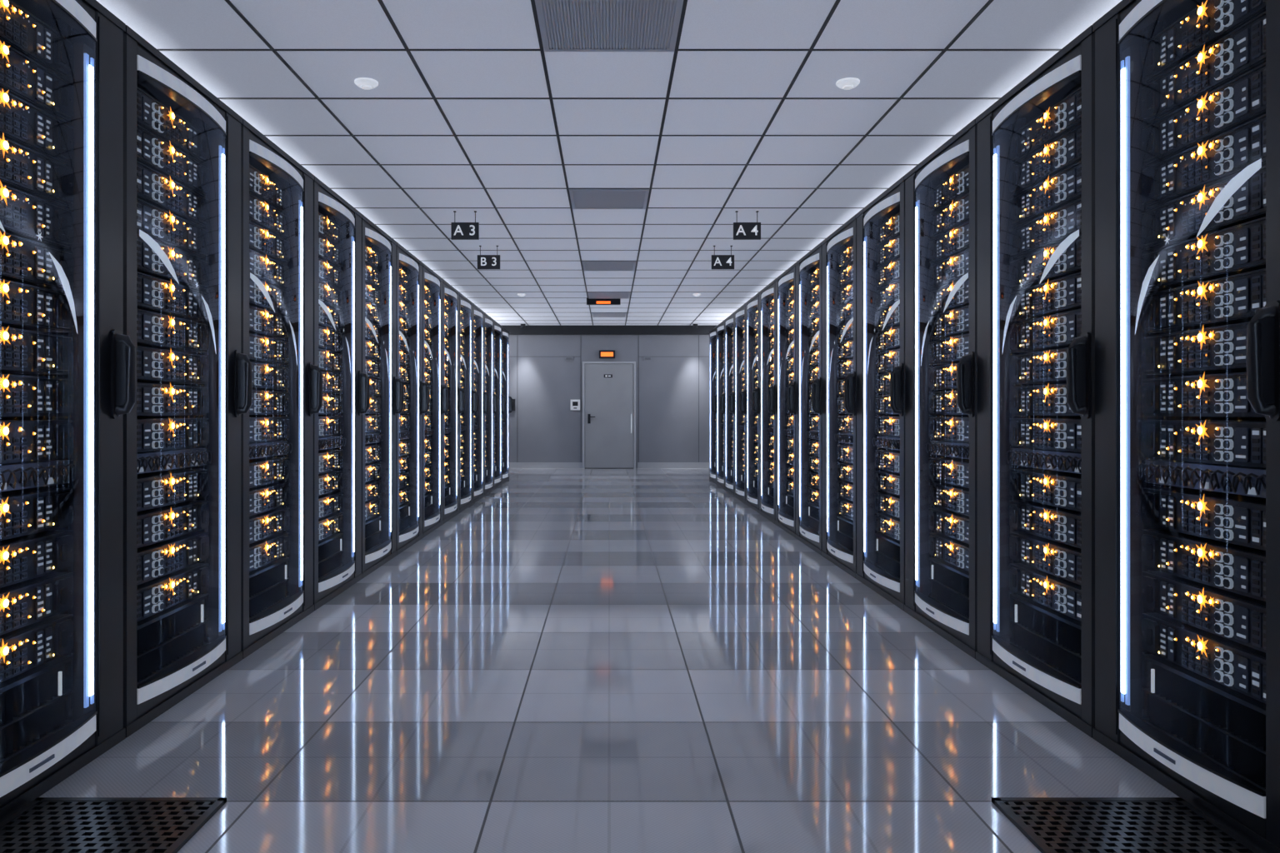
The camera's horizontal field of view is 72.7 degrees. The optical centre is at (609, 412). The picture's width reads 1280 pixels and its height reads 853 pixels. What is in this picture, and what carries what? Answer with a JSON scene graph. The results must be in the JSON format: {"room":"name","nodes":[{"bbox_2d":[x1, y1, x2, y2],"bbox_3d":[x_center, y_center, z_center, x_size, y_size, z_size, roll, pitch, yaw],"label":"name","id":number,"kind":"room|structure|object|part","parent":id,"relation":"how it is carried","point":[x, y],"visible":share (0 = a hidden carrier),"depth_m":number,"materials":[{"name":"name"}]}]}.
{"room":"server room","nodes":[
{"label":"server room","id":0,"kind":"room"},
{"bbox_2d":[39,468,1179,852],"bbox_3d":[0.000,1.100,7.600,5.500,0.100,17.600,0,0,0],"label":"floor","id":1,"kind":"structure","parent":0,"point":[574,660],"depth_m":2.98,"materials":[{"name":"tile"}]},
{"bbox_2d":[0,0,136,822],"bbox_3d":[-2.053,-0.100,2.353,1.114,2.300,0.891,0,0,0],"label":"rack","id":2,"kind":"object","parent":1,"relation":"on","point":[68,374],"visible":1,"depth_m":2.58,"materials":[{"name":"metal"}]},
{"bbox_2d":[0,797,226,852],"bbox_3d":[-1.285,1.044,2.045,0.510,0.012,0.594,0,0,0],"label":"floor grate","id":3,"kind":"object","parent":1,"relation":"on","point":[45,825],"visible":1,"depth_m":2.19,"materials":[{"name":"grey metal"}]},
{"bbox_2d":[123,25,252,738],"bbox_3d":[-2.053,-0.100,3.248,1.114,2.300,0.891,0,0,0],"label":"rack","id":4,"kind":"object","parent":1,"relation":"on","point":[182,143],"visible":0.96,"depth_m":3.29,"materials":[{"name":"metal"}]},
{"bbox_2d":[240,118,322,659],"bbox_3d":[-2.053,-0.100,4.143,1.114,2.300,0.891,0,0,0],"label":"rack","id":5,"kind":"object","parent":1,"relation":"on","point":[277,191],"visible":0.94,"depth_m":4.26,"materials":[{"name":"metal"}]},
{"bbox_2d":[313,175,369,610],"bbox_3d":[-2.053,-0.100,5.037,1.114,2.300,0.891,0,0,0],"label":"rack","id":6,"kind":"object","parent":1,"relation":"on","point":[337,223],"visible":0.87,"depth_m":5.20,"materials":[{"name":"metal"}]},
{"bbox_2d":[361,215,404,578],"bbox_3d":[-2.053,-0.100,5.933,1.114,2.300,0.891,0,0,0],"label":"rack","id":7,"kind":"object","parent":1,"relation":"on","point":[378,248],"visible":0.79,"depth_m":6.13,"materials":[{"name":"metal"}]},
{"bbox_2d":[396,242,429,554],"bbox_3d":[-2.053,-0.100,6.827,1.114,2.300,0.891,0,0,0],"label":"rack","id":8,"kind":"object","parent":1,"relation":"on","point":[409,268],"visible":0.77,"depth_m":7.06,"materials":[{"name":"metal"}]},
{"bbox_2d":[422,263,449,537],"bbox_3d":[-2.053,-0.100,7.723,1.114,2.300,0.891,0,0,0],"label":"rack","id":9,"kind":"object","parent":1,"relation":"on","point":[432,284],"visible":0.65,"depth_m":7.95,"materials":[{"name":"metal"}]},
{"bbox_2d":[443,280,464,524],"bbox_3d":[-2.053,-0.100,8.617,1.114,2.300,0.891,0,0,0],"label":"rack","id":10,"kind":"object","parent":1,"relation":"on","point":[451,296],"visible":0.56,"depth_m":8.85,"materials":[{"name":"metal"}]},
{"bbox_2d":[459,293,478,512],"bbox_3d":[-2.053,-0.100,9.512,1.114,2.300,0.891,0,0,0],"label":"rack","id":11,"kind":"object","parent":1,"relation":"on","point":[466,305],"visible":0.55,"depth_m":9.75,"materials":[{"name":"metal"}]},
{"bbox_2d":[472,303,489,504],"bbox_3d":[-2.053,-0.100,10.408,1.114,2.300,0.891,0,0,0],"label":"rack","id":12,"kind":"object","parent":1,"relation":"on","point":[477,314],"visible":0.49,"depth_m":10.64,"materials":[{"name":"metal"}]},
{"bbox_2d":[484,312,498,496],"bbox_3d":[-2.053,-0.100,11.303,1.114,2.300,0.891,0,0,0],"label":"rack","id":13,"kind":"object","parent":1,"relation":"on","point":[488,322],"visible":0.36,"depth_m":11.53,"materials":[{"name":"metal"}]},
{"bbox_2d":[493,320,505,489],"bbox_3d":[-2.053,-0.100,12.197,1.114,2.300,0.891,0,0,0],"label":"rack","id":14,"kind":"object","parent":1,"relation":"on","point":[497,327],"visible":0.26,"depth_m":12.44,"materials":[{"name":"metal"}]},
{"bbox_2d":[501,327,512,484],"bbox_3d":[-2.053,-0.100,13.092,1.114,2.300,0.891,0,0,0],"label":"rack","id":15,"kind":"object","parent":1,"relation":"on","point":[505,334],"visible":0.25,"depth_m":13.32,"materials":[{"name":"metal"}]},
{"bbox_2d":[709,327,716,484],"bbox_3d":[2.053,-0.100,13.092,1.114,2.300,0.891,0,0,0],"label":"rack","id":16,"kind":"object","parent":1,"relation":"on","point":[712,334],"visible":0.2,"depth_m":13.32,"materials":[{"name":"metal"}]},
{"bbox_2d":[715,320,724,489],"bbox_3d":[2.053,-0.100,12.197,1.114,2.300,0.891,0,0,0],"label":"rack","id":17,"kind":"object","parent":1,"relation":"on","point":[720,327],"visible":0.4,"depth_m":12.43,"materials":[{"name":"metal"}]},
{"bbox_2d":[724,312,734,496],"bbox_3d":[2.053,-0.100,11.303,1.114,2.300,0.891,0,0,0],"label":"rack","id":18,"kind":"object","parent":1,"relation":"on","point":[729,322],"visible":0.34,"depth_m":11.53,"materials":[{"name":"metal"}]},
{"bbox_2d":[734,303,745,504],"bbox_3d":[2.053,-0.100,10.408,1.114,2.300,0.891,0,0,0],"label":"rack","id":19,"kind":"object","parent":1,"relation":"on","point":[739,314],"visible":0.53,"depth_m":10.64,"materials":[{"name":"metal"}]},
{"bbox_2d":[745,293,759,512],"bbox_3d":[2.053,-0.100,9.512,1.114,2.300,0.891,0,0,0],"label":"rack","id":20,"kind":"object","parent":1,"relation":"on","point":[752,305],"visible":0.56,"depth_m":9.75,"materials":[{"name":"metal"}]},
{"bbox_2d":[758,280,774,524],"bbox_3d":[2.053,-0.100,8.617,1.114,2.300,0.891,0,0,0],"label":"rack","id":21,"kind":"object","parent":1,"relation":"on","point":[767,296],"visible":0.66,"depth_m":8.84,"materials":[{"name":"metal"}]},
{"bbox_2d":[775,263,795,537],"bbox_3d":[2.053,-0.100,7.723,1.114,2.300,0.891,0,0,0],"label":"rack","id":22,"kind":"object","parent":1,"relation":"on","point":[785,284],"visible":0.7,"depth_m":7.93,"materials":[{"name":"metal"}]},
{"bbox_2d":[795,242,821,554],"bbox_3d":[2.053,-0.100,6.827,1.114,2.300,0.891,0,0,0],"label":"rack","id":23,"kind":"object","parent":1,"relation":"on","point":[808,268],"visible":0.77,"depth_m":7.01,"materials":[{"name":"metal"}]},
{"bbox_2d":[820,215,856,578],"bbox_3d":[2.053,-0.100,5.933,1.114,2.300,0.891,0,0,0],"label":"rack","id":24,"kind":"object","parent":1,"relation":"on","point":[839,248],"visible":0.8,"depth_m":6.12,"materials":[{"name":"metal"}]},
{"bbox_2d":[855,175,904,610],"bbox_3d":[2.053,-0.100,5.037,1.114,2.300,0.891,0,0,0],"label":"rack","id":25,"kind":"object","parent":1,"relation":"on","point":[881,223],"visible":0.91,"depth_m":5.17,"materials":[{"name":"metal"}]},
{"bbox_2d":[904,118,977,659],"bbox_3d":[2.053,-0.100,4.143,1.114,2.300,0.891,0,0,0],"label":"rack","id":26,"kind":"object","parent":1,"relation":"on","point":[941,191],"visible":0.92,"depth_m":4.25,"materials":[{"name":"metal"}]},
{"bbox_2d":[975,25,1094,738],"bbox_3d":[2.053,-0.100,3.248,1.114,2.300,0.891,0,0,0],"label":"rack","id":27,"kind":"object","parent":1,"relation":"on","point":[1036,143],"visible":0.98,"depth_m":3.29,"materials":[{"name":"metal"}]},
{"bbox_2d":[991,797,1262,852],"bbox_3d":[1.285,1.044,2.045,0.510,0.012,0.594,0,0,0],"label":"floor grate","id":28,"kind":"object","parent":1,"relation":"on","point":[1053,825],"visible":1,"depth_m":2.19,"materials":[{"name":"grey metal"}]},
{"bbox_2d":[1092,0,1279,852],"bbox_3d":[2.053,-0.100,2.400,1.114,2.300,0.796,0,0,0],"label":"rack","id":29,"kind":"object","parent":1,"relation":"on","point":[1187,92],"visible":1,"depth_m":2.43,"materials":[{"name":"metal"}]},
{"bbox_2d":[95,0,1122,325],"bbox_3d":[0.000,-1.670,7.600,5.500,0.100,17.600,0,0,0],"label":"ceiling","id":30,"kind":"structure","parent":0,"point":[165,24],"depth_m":4.71,"materials":[{"name":"tile"}]},
{"bbox_2d":[354,77,378,89],"bbox_3d":[-1.190,-1.605,4.260,0.112,0.030,0.112,0,0,0],"label":"smoke detector","id":31,"kind":"object","parent":30,"relation":"attached to","point":[366,83],"visible":1,"depth_m":4.23,"materials":[{"name":"white plastic"}]},
{"bbox_2d":[450,210,479,239],"bbox_3d":[-1.160,-1.506,7.000,0.220,0.228,0.030,0,0,0],"label":"hanging sign","id":32,"kind":"object","parent":30,"relation":"hanging from","point":[459,231],"visible":1,"depth_m":6.99,"materials":[{"name":"black"}]},
{"bbox_3d":[-1.160,-1.460,7.000,0.220,0.136,0.024,0,0,0],"label":"panel","id":33,"kind":"part","parent":32,"relation":"part of","materials":[{"name":"black"}]},
{"bbox_2d":[477,245,499,269],"bbox_3d":[-1.170,-1.506,8.450,0.220,0.228,0.030,0,0,0],"label":"hanging sign","id":34,"kind":"object","parent":30,"relation":"hanging from","point":[484,262],"visible":1,"depth_m":8.44,"materials":[{"name":"black"}]},
{"bbox_3d":[-1.170,-1.460,8.450,0.220,0.136,0.024,0,0,0],"label":"panel","id":35,"kind":"part","parent":34,"relation":"part of","materials":[{"name":"black"}]},
{"bbox_2d":[520,324,525,328],"bbox_3d":[-1.580,-1.585,15.940,0.090,0.070,0.090,0,0,0],"label":"recessed light","id":36,"kind":"object","parent":30,"relation":"in","point":[522,326],"visible":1,"depth_m":15.91,"materials":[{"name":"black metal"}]},
{"bbox_2d":[586,298,620,304],"bbox_3d":[-0.080,-1.575,12.348,0.480,0.090,0.064,0,0,0],"label":"exit sign","id":37,"kind":"object","parent":30,"relation":"attached to","point":[589,301],"visible":1,"depth_m":12.32,"materials":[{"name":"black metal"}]},
{"bbox_2d":[157,0,1060,325],"bbox_3d":[0.000,-1.618,7.490,5.500,0.004,17.380,0,0,0],"label":"grid","id":38,"kind":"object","parent":30,"relation":"attached to","point":[407,49],"depth_m":5.07,"materials":[{"name":"grey metal"}]},
{"bbox_2d":[535,0,683,51],"bbox_3d":[0.000,-1.613,3.580,0.580,0.013,0.580,0,0,0],"label":"ceiling vent","id":39,"kind":"object","parent":30,"relation":"in","point":[564,25],"depth_m":3.61,"materials":[{"name":"grey metal"}]},
{"bbox_2d":[569,189,649,209],"bbox_3d":[0.000,-1.613,6.580,0.580,0.013,0.580,0,0,0],"label":"ceiling vent","id":40,"kind":"object","parent":30,"relation":"in","point":[580,198],"depth_m":6.54,"materials":[{"name":"grey metal"}]},
{"bbox_2d":[581,260,636,270],"bbox_3d":[0.000,-1.613,9.580,0.580,0.013,0.580,0,0,0],"label":"ceiling vent","id":41,"kind":"object","parent":30,"relation":"in","point":[587,265],"depth_m":9.51,"materials":[{"name":"grey metal"}]},
{"bbox_2d":[587,292,630,298],"bbox_3d":[0.000,-1.613,11.980,0.580,0.013,0.580,0,0,0],"label":"ceiling vent","id":42,"kind":"object","parent":30,"relation":"in","point":[591,295],"depth_m":11.94,"materials":[{"name":"grey metal"}]},
{"bbox_2d":[591,312,626,317],"bbox_3d":[0.000,-1.613,14.380,0.580,0.013,0.580,0,0,0],"label":"ceiling vent","id":43,"kind":"object","parent":30,"relation":"in","point":[593,314],"depth_m":14.33,"materials":[{"name":"grey metal"}]},
{"bbox_2d":[692,324,697,328],"bbox_3d":[1.580,-1.585,15.940,0.090,0.070,0.090,0,0,0],"label":"recessed light","id":44,"kind":"object","parent":30,"relation":"in","point":[694,326],"visible":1,"depth_m":15.91,"materials":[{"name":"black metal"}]},
{"bbox_2d":[711,245,734,269],"bbox_3d":[1.105,-1.506,8.450,0.220,0.228,0.030,0,0,0],"label":"hanging sign","id":45,"kind":"object","parent":30,"relation":"hanging from","point":[718,262],"visible":1,"depth_m":8.44,"materials":[{"name":"black"}]},
{"bbox_3d":[1.105,-1.460,8.450,0.220,0.136,0.024,0,0,0],"label":"panel","id":46,"kind":"part","parent":45,"relation":"part of","materials":[{"name":"black"}]},
{"bbox_2d":[733,210,760,239],"bbox_3d":[1.110,-1.506,7.000,0.220,0.228,0.030,0,0,0],"label":"hanging sign","id":47,"kind":"object","parent":30,"relation":"hanging from","point":[742,231],"visible":1,"depth_m":6.99,"materials":[{"name":"black"}]},
{"bbox_3d":[1.110,-1.460,7.000,0.220,0.136,0.024,0,0,0],"label":"panel","id":48,"kind":"part","parent":47,"relation":"part of","materials":[{"name":"black"}]},
{"bbox_2d":[835,77,859,89],"bbox_3d":[1.170,-1.605,4.260,0.112,0.030,0.112,0,0,0],"label":"smoke detector","id":49,"kind":"object","parent":30,"relation":"attached to","point":[847,83],"visible":1,"depth_m":4.23,"materials":[{"name":"white plastic"}]},
{"bbox_2d":[509,335,709,468],"bbox_3d":[0.000,-0.285,16.350,5.500,2.670,0.100,0,0,0],"label":"wall","id":50,"kind":"structure","parent":0,"point":[543,427],"depth_m":16.30,"materials":[{"name":"paint"}]},
{"bbox_2d":[512,399,514,410],"bbox_3d":[-1.785,-0.140,16.282,0.031,0.203,0.036,0,0,0],"label":"wall switch","id":51,"kind":"object","parent":50,"relation":"attached to","point":[513,400],"visible":0.46,"depth_m":16.26,"materials":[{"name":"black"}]},
{"bbox_2d":[565,356,572,360],"bbox_3d":[-0.750,-1.005,16.288,0.140,0.070,0.024,0,0,0],"label":"junction box","id":52,"kind":"object","parent":50,"relation":"attached to","point":[567,358],"visible":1,"depth_m":16.28,"materials":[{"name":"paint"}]},
{"bbox_2d":[570,400,579,409],"bbox_3d":[-0.635,-0.140,16.284,0.180,0.200,0.033,0,0,0],"label":"card reader","id":53,"kind":"object","parent":50,"relation":"attached to","point":[575,404],"visible":1,"depth_m":16.27,"materials":[{"name":"white plastic"}]},
{"bbox_2d":[599,350,614,358],"bbox_3d":[-0.040,-1.085,16.268,0.300,0.150,0.064,0,0,0],"label":"exit sign","id":54,"kind":"object","parent":50,"relation":"attached to","point":[602,354],"visible":1,"depth_m":16.24,"materials":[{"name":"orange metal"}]},
{"bbox_2d":[501,325,716,334],"bbox_3d":[0.000,-1.535,16.240,5.500,0.170,0.120,0,0,0],"label":"trim","id":55,"kind":"structure","parent":50,"relation":"attached to","point":[513,330],"depth_m":16.18,"materials":[{"name":"black metal"}]},
{"bbox_2d":[509,462,709,468],"bbox_3d":[0.000,0.995,16.293,5.500,0.110,0.015,0,0,0],"label":"baseboard","id":56,"kind":"structure","parent":50,"relation":"attached to","point":[512,465],"depth_m":16.29,"materials":[{"name":"grey paint"}]},
{"bbox_2d":[582,361,635,468],"bbox_3d":[0.000,0.050,16.258,1.000,2.000,0.085,0,0,0],"label":"door","id":57,"kind":"structure","parent":50,"relation":"in","point":[589,417],"depth_m":16.25,"materials":[{"name":"grey metal"}]},
{"bbox_3d":[-0.330,0.120,16.240,0.140,0.180,0.050,0,0,0],"label":"lever handle","id":58,"kind":"part","parent":57,"relation":"part of","materials":[{"name":"black metal"}]},
{"bbox_2d":[585,364,633,468],"bbox_3d":[0.000,0.065,16.282,0.910,1.950,0.035,0,0,0],"label":"leaf","id":59,"kind":"object","parent":57,"relation":"attached to","point":[608,437],"visible":1,"depth_m":16.27,"materials":[{"name":"paint"}]},
{"bbox_2d":[604,374,612,377],"bbox_3d":[-0.020,-0.680,16.262,0.160,0.060,0.007,0,0,0],"label":"plate","id":60,"kind":"object","parent":59,"relation":"attached to","point":[605,375],"visible":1,"depth_m":16.26,"materials":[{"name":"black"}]},
{"bbox_2d":[644,356,651,360],"bbox_3d":[0.720,-1.005,16.288,0.140,0.070,0.024,0,0,0],"label":"junction box","id":61,"kind":"object","parent":50,"relation":"attached to","point":[646,358],"visible":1,"depth_m":16.28,"materials":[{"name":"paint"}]},
{"bbox_2d":[638,335,699,462],"bbox_3d":[0.000,-0.255,16.298,5.500,2.390,0.004,0,0,0],"label":"trim","id":62,"kind":"structure","parent":50,"relation":"attached to","point":[638,335],"depth_m":16.30,"materials":[{"name":"grey metal"}]}
]}

